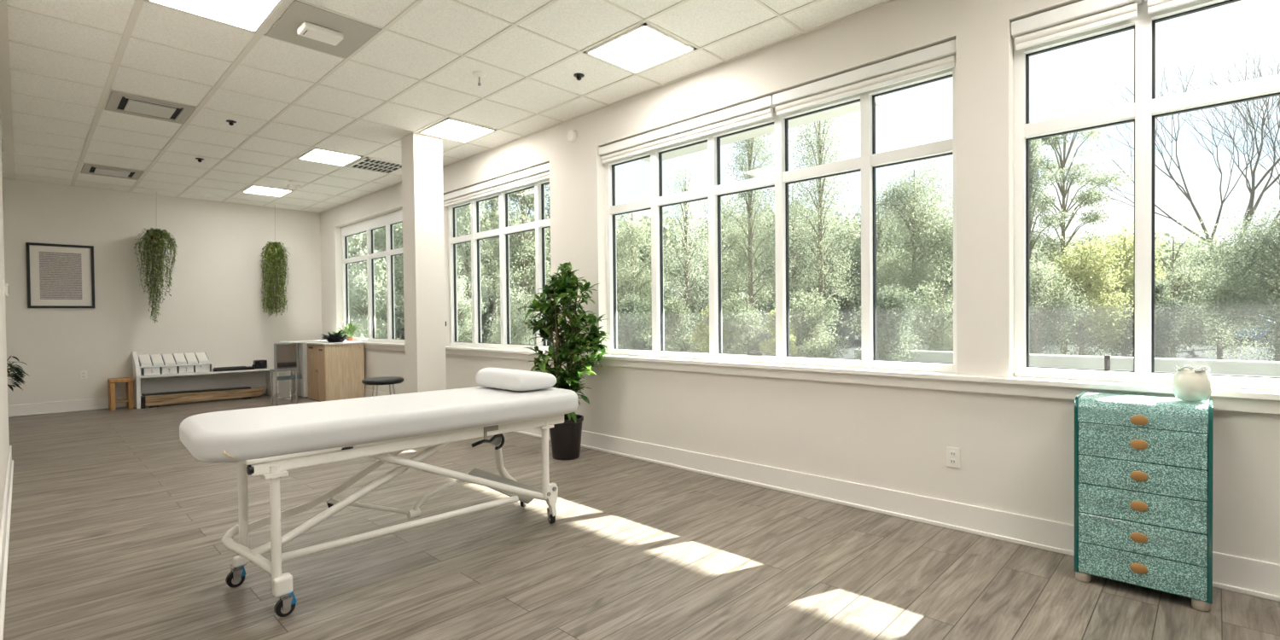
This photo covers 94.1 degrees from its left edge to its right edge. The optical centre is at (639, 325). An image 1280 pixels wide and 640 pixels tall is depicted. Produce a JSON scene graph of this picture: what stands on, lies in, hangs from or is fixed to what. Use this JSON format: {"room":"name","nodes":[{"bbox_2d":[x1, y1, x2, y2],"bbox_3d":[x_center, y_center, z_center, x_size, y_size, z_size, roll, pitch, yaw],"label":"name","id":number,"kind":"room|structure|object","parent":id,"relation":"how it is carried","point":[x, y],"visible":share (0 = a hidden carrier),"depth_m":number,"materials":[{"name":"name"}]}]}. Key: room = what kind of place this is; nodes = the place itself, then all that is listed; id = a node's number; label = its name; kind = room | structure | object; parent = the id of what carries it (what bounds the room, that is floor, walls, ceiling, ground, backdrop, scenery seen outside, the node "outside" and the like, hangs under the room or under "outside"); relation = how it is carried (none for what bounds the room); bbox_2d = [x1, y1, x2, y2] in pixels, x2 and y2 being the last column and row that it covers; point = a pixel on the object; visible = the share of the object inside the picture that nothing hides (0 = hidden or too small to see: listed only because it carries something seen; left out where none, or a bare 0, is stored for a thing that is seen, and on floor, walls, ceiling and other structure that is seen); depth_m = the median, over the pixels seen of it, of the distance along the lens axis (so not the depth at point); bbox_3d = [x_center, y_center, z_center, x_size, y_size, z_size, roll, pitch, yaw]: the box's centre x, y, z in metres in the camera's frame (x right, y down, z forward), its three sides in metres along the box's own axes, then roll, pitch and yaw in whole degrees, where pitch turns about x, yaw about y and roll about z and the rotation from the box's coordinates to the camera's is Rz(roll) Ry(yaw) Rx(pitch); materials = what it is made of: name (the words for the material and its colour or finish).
{"room":"massage therapy room","nodes":[
{"label":"massage therapy room","id":0,"kind":"room"},
{"bbox_2d":[0,110,9,528],"bbox_3d":[-4.901,-0.343,4.305,9.834,3.138,0.400,0,1,44],"label":"wall","id":1,"kind":"structure","parent":0,"point":[4,439],"depth_m":4.34,"materials":[{"name":"paint"}]},
{"bbox_2d":[0,445,13,639],"bbox_3d":[-3.385,1.149,3.175,6.075,0.155,0.026,0,1,44],"label":"baseboard","id":2,"kind":"structure","parent":1,"relation":"attached to","point":[5,522],"depth_m":3.22,"materials":[{"name":"white paint"}]},
{"bbox_2d":[2,178,322,405],"bbox_3d":[-8.066,-0.929,8.248,0.200,4.260,7.100,0,1,44],"label":"wall","id":3,"kind":"structure","parent":0,"point":[214,308],"depth_m":8.84,"materials":[{"name":"paint"}]},
{"bbox_2d":[25,242,95,308],"bbox_3d":[-7.955,-0.673,8.197,0.029,0.877,0.668,0,1,44],"label":"picture frame","id":4,"kind":"object","parent":3,"relation":"attached to","point":[59,276],"visible":1,"depth_m":8.19,"materials":[{"name":"black"}]},
{"bbox_2d":[8,384,279,417],"bbox_3d":[-7.047,1.100,9.149,0.026,0.155,4.060,0,1,44],"label":"baseboard","id":5,"kind":"structure","parent":3,"relation":"attached to","point":[102,403],"depth_m":8.21,"materials":[{"name":"white paint"}]},
{"bbox_2d":[0,0,888,212],"bbox_3d":[-2.596,-1.947,2.943,15.034,0.060,6.700,0,1,44],"label":"ceiling","id":6,"kind":"structure","parent":0,"point":[578,25],"depth_m":4.70,"materials":[{"name":"tile"}]},
{"bbox_2d":[81,162,144,180],"bbox_3d":[-6.653,-1.930,7.515,0.601,0.021,0.553,0,1,44],"label":"ceiling vent","id":7,"kind":"object","parent":6,"relation":"in","point":[92,169],"visible":1,"depth_m":7.47,"materials":[{"name":"grey metal"}]},
{"bbox_2d":[104,90,195,123],"bbox_3d":[-4.346,-1.921,5.288,0.601,0.021,0.553,0,1,44],"label":"ceiling vent","id":8,"kind":"object","parent":6,"relation":"in","point":[119,101],"visible":1,"depth_m":5.25,"materials":[{"name":"grey metal"}]},
{"bbox_2d":[133,192,178,322],"bbox_3d":[-7.061,-0.989,8.716,0.503,1.920,0.460,-1,1,-24],"label":"hanging plant","id":9,"kind":"object","parent":6,"relation":"hanging from","point":[155,238],"visible":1,"depth_m":8.69,"materials":[{"name":"green plant"}]},
{"bbox_2d":[145,0,284,33],"bbox_3d":[-2.500,-1.919,3.507,0.601,0.011,0.573,0,1,44],"label":"recessed light","id":10,"kind":"object","parent":6,"relation":"in","point":[251,15],"visible":1,"depth_m":3.62,"materials":[{"name":"white paint"}]},
{"bbox_2d":[241,185,293,197],"bbox_3d":[-5.468,-1.965,8.743,0.601,0.011,0.518,0,1,44],"label":"recessed light","id":11,"kind":"object","parent":6,"relation":"in","point":[253,189],"visible":1,"depth_m":8.71,"materials":[{"name":"white paint"}]},
{"bbox_2d":[259,205,290,317],"bbox_3d":[-5.998,-1.054,9.842,0.479,1.844,0.419,-1,1,-15],"label":"hanging plant","id":12,"kind":"object","parent":6,"relation":"hanging from","point":[274,251],"visible":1,"depth_m":9.79,"materials":[{"name":"green plant"}]},
{"bbox_2d":[265,0,381,58],"bbox_3d":[-2.090,-1.911,3.931,0.617,0.051,0.507,0,1,44],"label":"ceiling detector","id":13,"kind":"object","parent":6,"relation":"attached to","point":[302,24],"visible":1,"depth_m":3.88,"materials":[{"name":"grey plastic"}]},
{"bbox_2d":[296,147,362,166],"bbox_3d":[-3.622,-1.958,6.962,0.601,0.011,0.518,0,1,44],"label":"recessed light","id":14,"kind":"object","parent":6,"relation":"in","point":[316,154],"visible":1,"depth_m":6.94,"materials":[{"name":"white paint"}]},
{"bbox_2d":[347,157,401,174],"bbox_3d":[-3.231,-1.968,7.367,0.601,0.013,0.528,0,1,44],"label":"ceiling vent","id":15,"kind":"object","parent":6,"relation":"in","point":[367,163],"visible":0.94,"depth_m":7.35,"materials":[{"name":"white metal"}]},
{"bbox_2d":[0,0,895,213],"bbox_3d":[-2.595,-1.911,2.944,15.034,0.012,6.700,0,1,44],"label":"grid","id":16,"kind":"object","parent":6,"relation":"attached to","point":[5,80],"depth_m":4.79,"materials":[{"name":"beige metal"}]},
{"bbox_2d":[418,117,496,143],"bbox_3d":[-1.846,-1.963,6.031,0.601,0.011,0.528,0,1,44],"label":"recessed light","id":17,"kind":"object","parent":6,"relation":"in","point":[448,128],"visible":1,"depth_m":6.01,"materials":[{"name":"white paint"}]},
{"bbox_2d":[584,22,696,74],"bbox_3d":[0.000,-1.957,4.249,0.601,0.011,0.528,0,1,44],"label":"recessed light","id":18,"kind":"object","parent":6,"relation":"in","point":[643,47],"visible":1,"depth_m":4.23,"materials":[{"name":"white paint"}]},
{"bbox_2d":[3,393,1279,639],"bbox_3d":[-2.493,1.279,3.063,15.434,0.120,6.900,0,1,44],"label":"floor","id":19,"kind":"structure","parent":0,"point":[117,531],"depth_m":2.98,"materials":[{"name":"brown wood"}]},
{"bbox_2d":[6,355,28,391],"bbox_3d":[-5.989,0.756,5.641,0.349,0.923,0.312,0,1,44],"label":"plant","id":20,"kind":"object","parent":19,"relation":"on","point":[20,372],"visible":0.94,"depth_m":5.68,"materials":[{"name":"green plant"}]},
{"bbox_2d":[107,377,133,410],"bbox_3d":[-7.404,0.975,8.504,0.300,0.432,0.260,0,1,44],"label":"wooden stool","id":21,"kind":"object","parent":19,"relation":"on","point":[111,384],"visible":1,"depth_m":8.46,"materials":[{"name":"brown wood"}]},
{"bbox_2d":[132,351,274,408],"bbox_3d":[-6.636,0.773,9.165,0.535,0.800,1.735,0,1,44],"label":"bench","id":22,"kind":"object","parent":19,"relation":"on","point":[256,377],"visible":0.8,"depth_m":9.18,"materials":[{"name":"white laminate"}]},
{"bbox_2d":[138,354,151,366],"bbox_3d":[-7.196,0.513,8.674,0.280,0.158,0.129,0,1,44],"label":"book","id":23,"kind":"object","parent":22,"relation":"on","point":[144,360],"visible":0.94,"depth_m":8.64,"materials":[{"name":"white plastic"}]},
{"bbox_2d":[141,366,159,375],"bbox_3d":[-7.153,0.667,8.713,0.290,0.108,0.180,0,1,44],"label":"clear bin","id":24,"kind":"object","parent":22,"relation":"on","point":[145,371],"visible":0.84,"depth_m":8.62,"materials":[{"name":"white plastic"}]},
{"bbox_2d":[150,354,163,366],"bbox_3d":[-7.102,0.510,8.771,0.280,0.158,0.129,0,1,44],"label":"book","id":25,"kind":"object","parent":22,"relation":"on","point":[157,360],"visible":0.91,"depth_m":8.74,"materials":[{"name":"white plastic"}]},
{"bbox_2d":[159,366,177,374],"bbox_3d":[-7.014,0.663,8.857,0.290,0.108,0.180,0,1,44],"label":"clear bin","id":26,"kind":"object","parent":22,"relation":"on","point":[172,369],"visible":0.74,"depth_m":8.76,"materials":[{"name":"white plastic"}]},
{"bbox_2d":[162,353,175,365],"bbox_3d":[-7.009,0.508,8.868,0.280,0.158,0.129,0,1,44],"label":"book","id":27,"kind":"object","parent":22,"relation":"on","point":[168,358],"visible":0.9,"depth_m":8.83,"materials":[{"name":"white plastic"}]},
{"bbox_2d":[139,362,213,376],"bbox_3d":[-6.957,0.652,8.933,0.355,0.130,0.870,0,1,44],"label":"shelf","id":28,"kind":"object","parent":22,"relation":"attached to","point":[211,363],"depth_m":8.84,"materials":[{"name":"white laminate"}]},
{"bbox_2d":[173,353,186,364],"bbox_3d":[-6.915,0.506,8.965,0.280,0.158,0.129,0,1,44],"label":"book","id":29,"kind":"object","parent":22,"relation":"on","point":[179,357],"visible":0.91,"depth_m":8.94,"materials":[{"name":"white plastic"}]},
{"bbox_2d":[176,365,193,373],"bbox_3d":[-6.875,0.660,9.000,0.290,0.108,0.180,0,1,44],"label":"clear bin","id":30,"kind":"object","parent":22,"relation":"on","point":[189,369],"visible":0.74,"depth_m":8.90,"materials":[{"name":"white plastic"}]},
{"bbox_2d":[184,352,197,364],"bbox_3d":[-6.821,0.503,9.062,0.280,0.158,0.129,0,1,44],"label":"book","id":31,"kind":"object","parent":22,"relation":"on","point":[190,357],"visible":0.9,"depth_m":9.03,"materials":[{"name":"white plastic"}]},
{"bbox_2d":[212,366,254,372],"bbox_3d":[-6.357,0.678,9.328,0.160,0.053,0.530,0,1,44],"label":"case","id":32,"kind":"object","parent":22,"relation":"on","point":[235,368],"visible":1,"depth_m":9.26,"materials":[{"name":"black plastic"}]},
{"bbox_2d":[251,359,267,368],"bbox_3d":[-6.131,0.629,9.609,0.175,0.137,0.190,0,1,44],"label":"camera","id":33,"kind":"object","parent":22,"relation":"on","point":[262,363],"visible":0.95,"depth_m":9.56,"materials":[{"name":"black plastic"}]},
{"bbox_2d":[140,386,267,408],"bbox_3d":[-6.600,1.074,9.088,0.165,0.200,1.564,0,1,44],"label":"box","id":34,"kind":"object","parent":19,"relation":"on","point":[154,399],"visible":0.94,"depth_m":8.95,"materials":[{"name":"brown wood"}]},
{"bbox_2d":[269,368,302,406],"bbox_3d":[-5.210,0.903,8.783,0.270,0.520,0.350,0,1,44],"label":"stool","id":35,"kind":"object","parent":19,"relation":"on","point":[291,377],"visible":0.91,"depth_m":8.74,"materials":[{"name":"silver metal"}]},
{"bbox_2d":[273,343,297,370],"bbox_3d":[-5.163,0.453,8.692,0.100,0.378,0.280,0,1,44],"label":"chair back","id":36,"kind":"object","parent":35,"relation":"on","point":[285,354],"visible":1,"depth_m":8.65,"materials":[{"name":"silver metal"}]},
{"bbox_2d":[277,339,327,399],"bbox_3d":[-5.372,0.703,9.737,0.610,0.896,0.805,0,1,44],"label":"table","id":37,"kind":"object","parent":19,"relation":"on","point":[284,385],"visible":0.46,"depth_m":9.44,"materials":[{"name":"white laminate"}]},
{"bbox_2d":[304,341,364,401],"bbox_3d":[-4.749,0.709,9.284,0.875,0.885,0.611,0,1,44],"label":"base cabinet","id":38,"kind":"object","parent":19,"relation":"on","point":[335,370],"visible":0.93,"depth_m":9.03,"materials":[{"name":"brown wood"}]},
{"bbox_2d":[320,330,351,342],"bbox_3d":[-4.773,0.171,9.353,0.497,0.186,0.473,0,1,44],"label":"plant","id":39,"kind":"object","parent":38,"relation":"on","point":[334,337],"visible":1,"depth_m":9.29,"materials":[{"name":"green plant"}]},
{"bbox_2d":[179,385,578,616],"bbox_3d":[-1.269,0.809,3.246,0.871,0.789,1.940,0,1,44],"label":"massage table","id":40,"kind":"object","parent":19,"relation":"on","point":[274,440],"visible":0.98,"depth_m":2.85,"materials":[{"name":"white leather"}]},
{"bbox_2d":[475,367,556,391],"bbox_3d":[-0.794,0.336,3.784,0.525,0.128,0.284,0,1,44],"label":"pillow","id":41,"kind":"object","parent":40,"relation":"on","point":[507,379],"visible":1,"depth_m":3.63,"materials":[{"name":"white fabric"}]},
{"bbox_2d":[361,376,404,396],"bbox_3d":[-3.257,0.916,7.573,0.492,0.491,0.492,0,1,44],"label":"stool","id":42,"kind":"object","parent":19,"relation":"on","point":[388,380],"visible":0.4,"depth_m":7.43,"materials":[{"name":"black leather"}]},
{"bbox_2d":[401,133,446,393],"bbox_3d":[-2.282,-0.400,6.303,0.304,3.138,0.339,0,1,44],"label":"column","id":43,"kind":"structure","parent":19,"relation":"on","point":[421,154],"depth_m":6.19,"materials":[{"name":"paint"}]},
{"bbox_2d":[518,261,610,459],"bbox_3d":[-0.660,0.300,5.261,0.796,1.735,0.771,-1,1,-31],"label":"potted plant","id":44,"kind":"object","parent":19,"relation":"on","point":[565,437],"visible":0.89,"depth_m":5.18,"materials":[{"name":"green plant"}]},
{"bbox_2d":[1074,390,1213,611],"bbox_3d":[2.259,0.750,2.682,0.460,0.849,0.301,0,1,44],"label":"dresser","id":45,"kind":"object","parent":19,"relation":"on","point":[1143,464],"visible":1,"depth_m":2.57,"materials":[{"name":"teal wood"}]},
{"bbox_2d":[1171,364,1212,401],"bbox_3d":[2.385,0.250,2.576,0.130,0.150,0.130,0,1,44],"label":"vase","id":46,"kind":"object","parent":45,"relation":"on","point":[1190,383],"visible":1,"depth_m":2.54,"materials":[{"name":"beige ceramic"}]},
{"bbox_2d":[640,95,880,162],"bbox_3d":[-1.086,-3.207,4.791,15.834,0.250,11.900,0,1,44],"label":"roof","id":47,"kind":"structure","parent":0,"point":[855,107],"depth_m":9.70,"materials":[{"name":"white paint"}]},
{"bbox_2d":[320,0,1279,564],"bbox_3d":[-0.190,-0.970,5.441,15.034,4.260,0.200,0,1,44],"label":"wall","id":48,"kind":"structure","parent":0,"point":[1017,452],"depth_m":3.69,"materials":[{"name":"paint"}]},
{"bbox_2d":[341,209,404,343],"bbox_3d":[-3.876,-0.703,9.064,3.270,1.925,0.095,0,1,44],"label":"window","id":49,"kind":"structure","parent":48,"relation":"in","point":[387,220],"depth_m":9.38,"materials":[{"name":"white paint"}]},
{"bbox_2d":[448,178,550,351],"bbox_3d":[-1.609,-0.694,6.877,2.250,1.925,0.095,0,1,44],"label":"window","id":50,"kind":"structure","parent":48,"relation":"in","point":[539,225],"depth_m":6.82,"materials":[{"name":"white paint"}]},
{"bbox_2d":[442,162,549,206],"bbox_3d":[-1.681,-1.571,6.799,2.242,0.143,0.075,0,1,44],"label":"roller blind","id":51,"kind":"object","parent":50,"relation":"attached to","point":[540,172],"visible":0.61,"depth_m":6.66,"materials":[{"name":"white fabric"}]},
{"bbox_2d":[605,56,956,372],"bbox_3d":[0.805,-0.685,4.547,3.040,1.925,0.096,0,1,44],"label":"window","id":52,"kind":"structure","parent":48,"relation":"in","point":[869,160],"depth_m":4.30,"materials":[{"name":"white paint"}]},
{"bbox_2d":[598,95,775,163],"bbox_3d":[0.300,-1.564,4.888,1.827,0.143,0.075,0,1,44],"label":"roller blind","id":53,"kind":"object","parent":52,"relation":"attached to","point":[762,108],"visible":0.89,"depth_m":4.74,"materials":[{"name":"white fabric"}]},
{"bbox_2d":[772,39,956,115],"bbox_3d":[1.393,-1.560,3.832,1.197,0.143,0.075,0,1,44],"label":"roller blind","id":54,"kind":"object","parent":52,"relation":"attached to","point":[942,56],"visible":0.9,"depth_m":3.75,"materials":[{"name":"white fabric"}]},
{"bbox_2d":[343,340,1279,414],"bbox_3d":[0.019,0.321,5.205,14.400,0.090,0.215,0,1,44],"label":"window sill","id":55,"kind":"structure","parent":48,"relation":"attached to","point":[1224,398],"depth_m":3.53,"materials":[{"name":"white paint"}]},
{"bbox_2d":[335,320,358,341],"bbox_3d":[-4.848,0.083,9.716,0.618,0.354,0.431,0,1,44],"label":"spiky plant","id":56,"kind":"object","parent":55,"relation":"on","point":[352,328],"visible":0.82,"depth_m":9.74,"materials":[{"name":"green plant"}]},
{"bbox_2d":[364,388,1279,601],"bbox_3d":[-0.246,1.084,5.390,15.034,0.155,0.026,0,1,44],"label":"baseboard","id":57,"kind":"structure","parent":48,"relation":"attached to","point":[1248,576],"depth_m":3.60,"materials":[{"name":"white paint"}]},
{"bbox_2d":[946,446,960,468],"bbox_3d":[1.796,0.759,3.420,0.072,0.116,0.011,0,1,44],"label":"wall outlet","id":58,"kind":"object","parent":48,"relation":"attached to","point":[952,453],"visible":1,"depth_m":3.42,"materials":[{"name":"white plastic"}]},
{"bbox_2d":[1013,0,1279,390],"bbox_3d":[3.003,-0.677,2.426,2.550,1.925,0.095,0,1,44],"label":"window","id":59,"kind":"structure","parent":48,"relation":"in","point":[1145,107],"depth_m":2.92,"materials":[{"name":"white paint"}]},
{"bbox_2d":[1010,0,1141,50],"bbox_3d":[2.210,-1.557,3.044,0.537,0.143,0.075,0,1,44],"label":"roller blind","id":60,"kind":"object","parent":59,"relation":"attached to","point":[1084,15],"visible":1,"depth_m":3.03,"materials":[{"name":"white fabric"}]},
{"bbox_2d":[1143,0,1198,13],"bbox_3d":[3.128,-1.554,2.159,1.997,0.143,0.075,0,1,44],"label":"roller blind","id":61,"kind":"object","parent":59,"relation":"attached to","point":[1154,6],"visible":1,"depth_m":2.80,"materials":[{"name":"white fabric"}]},
{"label":"outside","id":62,"kind":"structure","parent":0,"visible":0},
{"bbox_2d":[395,324,1274,360],"bbox_3d":[14.644,0.732,51.180,170.000,0.200,86.050,0,1,44],"label":"ground","id":63,"kind":"structure","parent":62,"point":[855,345],"depth_m":23.15,"materials":[{"name":"green plant"}]},
{"bbox_2d":[348,260,395,338],"bbox_3d":[-7.340,-0.178,16.027,1.463,3.219,1.644,0,1,32],"label":"tree","id":64,"kind":"object","parent":63,"relation":"on","point":[361,290],"visible":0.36,"depth_m":15.88,"materials":[{"name":"green plant"}]},
{"bbox_2d":[348,229,395,337],"bbox_3d":[-9.290,-1.396,20.063,2.033,5.575,1.938,0,1,44],"label":"tree","id":65,"kind":"object","parent":63,"relation":"on","point":[360,240],"visible":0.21,"depth_m":19.76,"materials":[{"name":"green plant"}]},
{"bbox_2d":[349,222,404,337],"bbox_3d":[-8.921,-2.045,20.999,2.523,6.838,2.418,-1,1,5],"label":"tree","id":66,"kind":"object","parent":63,"relation":"on","point":[383,229],"visible":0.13,"depth_m":20.81,"materials":[{"name":"green plant"}]},
{"bbox_2d":[384,224,460,325],"bbox_3d":[-7.781,-1.969,21.783,2.368,6.639,2.556,0,1,12],"label":"tree","id":67,"kind":"object","parent":63,"relation":"on","point":[397,230],"visible":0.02,"depth_m":21.31,"materials":[{"name":"green plant"}]},
{"bbox_2d":[457,274,484,342],"bbox_3d":[-4.009,0.170,12.987,1.332,2.542,1.294,-1,1,6],"label":"tree","id":68,"kind":"object","parent":63,"relation":"on","point":[465,324],"visible":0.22,"depth_m":12.98,"materials":[{"name":"green plant"}]},
{"bbox_2d":[455,199,496,342],"bbox_3d":[-5.585,-1.931,18.904,1.978,6.601,1.791,0,1,7],"label":"tree","id":69,"kind":"object","parent":63,"relation":"on","point":[464,223],"visible":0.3,"depth_m":18.85,"materials":[{"name":"green plant"}]},
{"bbox_2d":[463,196,528,343],"bbox_3d":[-5.354,-2.599,21.984,2.435,7.843,2.356,-1,1,-6],"label":"tree","id":70,"kind":"object","parent":63,"relation":"on","point":[495,208],"visible":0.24,"depth_m":21.83,"materials":[{"name":"green plant"}]},
{"bbox_2d":[483,285,536,344],"bbox_3d":[-2.777,0.282,12.998,1.491,2.293,1.510,0,1,37],"label":"bush","id":71,"kind":"object","parent":63,"relation":"on","point":[518,333],"visible":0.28,"depth_m":12.79,"materials":[{"name":"green plant"}]},
{"bbox_2d":[482,187,551,343],"bbox_3d":[-3.389,-1.850,17.974,2.140,6.421,2.373,0,1,44],"label":"tree","id":72,"kind":"object","parent":63,"relation":"on","point":[521,242],"visible":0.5,"depth_m":17.78,"materials":[{"name":"green plant"}]},
{"bbox_2d":[525,183,550,289],"bbox_3d":[-2.402,-2.128,19.974,2.686,6.897,2.862,0,1,32],"label":"tree","id":73,"kind":"object","parent":63,"relation":"on","point":[546,208],"visible":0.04,"depth_m":19.57,"materials":[{"name":"green plant"}]},
{"bbox_2d":[616,290,651,349],"bbox_3d":[-0.263,0.417,10.568,1.080,2.042,1.235,0,1,12],"label":"bush","id":74,"kind":"object","parent":63,"relation":"on","point":[628,318],"visible":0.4,"depth_m":10.33,"materials":[{"name":"green plant"}]},
{"bbox_2d":[616,211,676,342],"bbox_3d":[-0.120,-0.832,14.996,2.271,4.404,2.230,-1,1,-37],"label":"tree","id":75,"kind":"object","parent":63,"relation":"on","point":[625,275],"visible":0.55,"depth_m":14.76,"materials":[{"name":"green plant"}]},
{"bbox_2d":[640,295,704,351],"bbox_3d":[0.583,0.452,10.474,1.176,1.958,1.130,-1,1,-22],"label":"bush","id":76,"kind":"object","parent":63,"relation":"on","point":[676,318],"visible":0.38,"depth_m":10.30,"materials":[{"name":"green plant"}]},
{"bbox_2d":[645,157,727,338],"bbox_3d":[1.455,-1.740,17.108,2.065,6.125,2.613,0,1,28],"label":"tree","id":77,"kind":"object","parent":63,"relation":"on","point":[685,220],"visible":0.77,"depth_m":16.91,"materials":[{"name":"green plant"}]},
{"bbox_2d":[686,305,730,352],"bbox_3d":[1.121,0.541,10.053,0.743,1.781,0.797,0,1,44],"label":"bush","id":78,"kind":"object","parent":63,"relation":"on","point":[701,338],"visible":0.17,"depth_m":9.89,"materials":[{"name":"green plant"}]},
{"bbox_2d":[664,177,775,330],"bbox_3d":[2.739,-1.836,20.062,4.168,6.202,3.539,0,1,12],"label":"tree","id":79,"kind":"object","parent":63,"relation":"on","point":[697,274],"visible":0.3,"depth_m":19.81,"materials":[{"name":"green plant"}]},
{"bbox_2d":[721,289,773,354],"bbox_3d":[1.777,0.405,9.993,1.287,2.040,1.089,-1,1,5],"label":"bush","id":80,"kind":"object","parent":63,"relation":"on","point":[742,346],"visible":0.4,"depth_m":9.92,"materials":[{"name":"green plant"}]},
{"bbox_2d":[705,133,797,343],"bbox_3d":[2.804,-2.294,14.959,1.967,7.268,2.158,0,1,38],"label":"tree","id":81,"kind":"object","parent":63,"relation":"on","point":[750,204],"visible":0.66,"depth_m":14.90,"materials":[{"name":"green plant"}]},
{"bbox_2d":[757,308,797,355],"bbox_3d":[2.217,0.570,9.556,0.638,1.715,0.668,0,1,44],"label":"bush","id":82,"kind":"object","parent":63,"relation":"on","point":[769,345],"visible":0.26,"depth_m":9.44,"materials":[{"name":"green plant"}]},
{"bbox_2d":[726,184,861,324],"bbox_3d":[4.915,-1.736,19.023,3.374,5.987,3.892,-1,1,-42],"label":"tree","id":83,"kind":"object","parent":63,"relation":"on","point":[793,252],"visible":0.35,"depth_m":18.86,"materials":[{"name":"green plant"}]},
{"bbox_2d":[773,287,851,358],"bbox_3d":[2.850,0.384,10.069,1.255,2.057,1.273,-1,1,3],"label":"bush","id":84,"kind":"object","parent":63,"relation":"on","point":[811,344],"visible":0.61,"depth_m":9.81,"materials":[{"name":"green plant"}]},
{"bbox_2d":[348,200,1277,344],"bbox_3d":[11.774,-2.714,33.952,67.173,7.620,12.231,-1,1,1],"label":"trees","id":85,"kind":"object","parent":63,"relation":"on","point":[844,330],"visible":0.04,"depth_m":31.71,"materials":[{"name":"green plant"}]},
{"bbox_2d":[770,115,861,354],"bbox_3d":[4.571,-2.391,14.956,2.609,7.424,2.019,-1,1,-15],"label":"tree","id":86,"kind":"object","parent":63,"relation":"on","point":[821,158],"visible":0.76,"depth_m":14.89,"materials":[{"name":"green plant"}]},
{"bbox_2d":[828,198,919,348],"bbox_3d":[7.500,-1.383,18.992,2.997,5.229,2.657,-1,1,-17],"label":"tree","id":87,"kind":"object","parent":63,"relation":"on","point":[879,229],"visible":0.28,"depth_m":18.90,"materials":[{"name":"green plant"}]},
{"bbox_2d":[846,284,925,360],"bbox_3d":[4.136,0.348,10.034,1.227,2.102,1.324,0,1,41],"label":"tree","id":88,"kind":"object","parent":63,"relation":"on","point":[893,312],"visible":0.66,"depth_m":9.74,"materials":[{"name":"green plant"}]},
{"bbox_2d":[876,157,953,349],"bbox_3d":[6.412,-1.340,13.962,2.440,5.314,2.836,-1,1,-25],"label":"tree","id":89,"kind":"object","parent":63,"relation":"on","point":[910,209],"visible":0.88,"depth_m":13.52,"materials":[{"name":"green plant"}]},
{"bbox_2d":[903,280,953,351],"bbox_3d":[6.158,0.223,12.032,1.718,2.251,1.680,-1,1,6],"label":"tree","id":90,"kind":"object","parent":63,"relation":"on","point":[941,337],"visible":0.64,"depth_m":11.86,"materials":[{"name":"green plant"}]},
{"bbox_2d":[926,192,1047,311],"bbox_3d":[9.694,-1.491,16.836,3.134,5.462,2.715,-1,1,-34],"label":"tree","id":91,"kind":"object","parent":63,"relation":"on","point":[1032,252],"visible":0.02,"depth_m":17.06,"materials":[{"name":"green plant"}]},
{"bbox_2d":[1029,139,1068,354],"bbox_3d":[9.627,-1.861,14.938,1.788,6.260,1.537,-1,1,-13],"label":"tree","id":92,"kind":"object","parent":63,"relation":"on","point":[1032,147],"visible":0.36,"depth_m":14.80,"materials":[{"name":"green plant"}]},
{"bbox_2d":[1029,252,1094,354],"bbox_3d":[8.671,-0.173,13.022,1.853,2.962,1.695,-1,1,1],"label":"tree","id":93,"kind":"object","parent":63,"relation":"on","point":[1038,322],"visible":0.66,"depth_m":12.69,"materials":[{"name":"green plant"}]},
{"bbox_2d":[854,349,1279,377],"bbox_3d":[16.319,0.927,-1.375,34.600,0.920,0.250,0,1,44],"label":"parapet","id":94,"kind":"object","parent":63,"relation":"on","point":[1161,364],"visible":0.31,"depth_m":7.94,"materials":[{"name":"concrete"}]},
{"bbox_2d":[1029,109,1134,354],"bbox_3d":[11.545,-2.271,16.166,3.336,7.002,3.174,-1,1,-20],"label":"tree","id":95,"kind":"object","parent":63,"relation":"on","point":[1091,196],"visible":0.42,"depth_m":15.65,"materials":[{"name":"green plant"}]},
{"bbox_2d":[1030,235,1134,355],"bbox_3d":[10.299,-0.388,13.942,2.171,3.329,1.876,0,1,19],"label":"tree","id":96,"kind":"object","parent":63,"relation":"on","point":[1091,282],"visible":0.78,"depth_m":13.62,"materials":[{"name":"green plant"}]},
{"bbox_2d":[1084,221,1184,356],"bbox_3d":[12.096,-0.669,15.053,1.999,3.821,2.152,-1,1,-27],"label":"tree","id":97,"kind":"object","parent":63,"relation":"on","point":[1127,277],"visible":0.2,"depth_m":14.73,"materials":[{"name":"green plant"}]},
{"bbox_2d":[1105,276,1188,358],"bbox_3d":[11.879,0.038,13.978,1.445,2.443,1.428,-1,1,-25],"label":"tree","id":98,"kind":"object","parent":63,"relation":"on","point":[1165,312],"visible":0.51,"depth_m":13.65,"materials":[{"name":"green plant"}]},
{"bbox_2d":[1039,34,1279,349],"bbox_3d":[25.072,-5.601,25.646,8.538,13.115,13.465,-1,1,-32],"label":"tree","id":99,"kind":"object","parent":63,"relation":"on","point":[1252,191],"visible":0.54,"depth_m":24.62,"materials":[{"name":"brown plant"}]},
{"bbox_2d":[1120,219,1249,357],"bbox_3d":[14.208,-0.807,15.857,3.038,4.028,2.923,-1,1,0],"label":"tree","id":100,"kind":"object","parent":63,"relation":"on","point":[1186,330],"visible":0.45,"depth_m":15.62,"materials":[{"name":"green plant"}]},
{"bbox_2d":[1163,217,1275,359],"bbox_3d":[16.503,-0.953,17.115,3.020,4.236,2.708,0,1,39],"label":"tree","id":101,"kind":"object","parent":63,"relation":"on","point":[1219,350],"visible":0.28,"depth_m":16.87,"materials":[{"name":"green plant"}]},
{"bbox_2d":[1177,193,1279,360],"bbox_3d":[14.000,-0.854,13.080,3.147,4.209,3.194,-1,1,-40],"label":"tree","id":102,"kind":"object","parent":63,"relation":"on","point":[1241,281],"visible":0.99,"depth_m":13.16,"materials":[{"name":"green plant"}]},
{"bbox_2d":[1185,312,1274,345],"bbox_3d":[27.524,0.142,27.011,1.831,1.420,4.242,-1,1,-18],"label":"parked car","id":103,"kind":"object","parent":63,"relation":"on","point":[1263,330],"visible":0.1,"depth_m":26.11,"materials":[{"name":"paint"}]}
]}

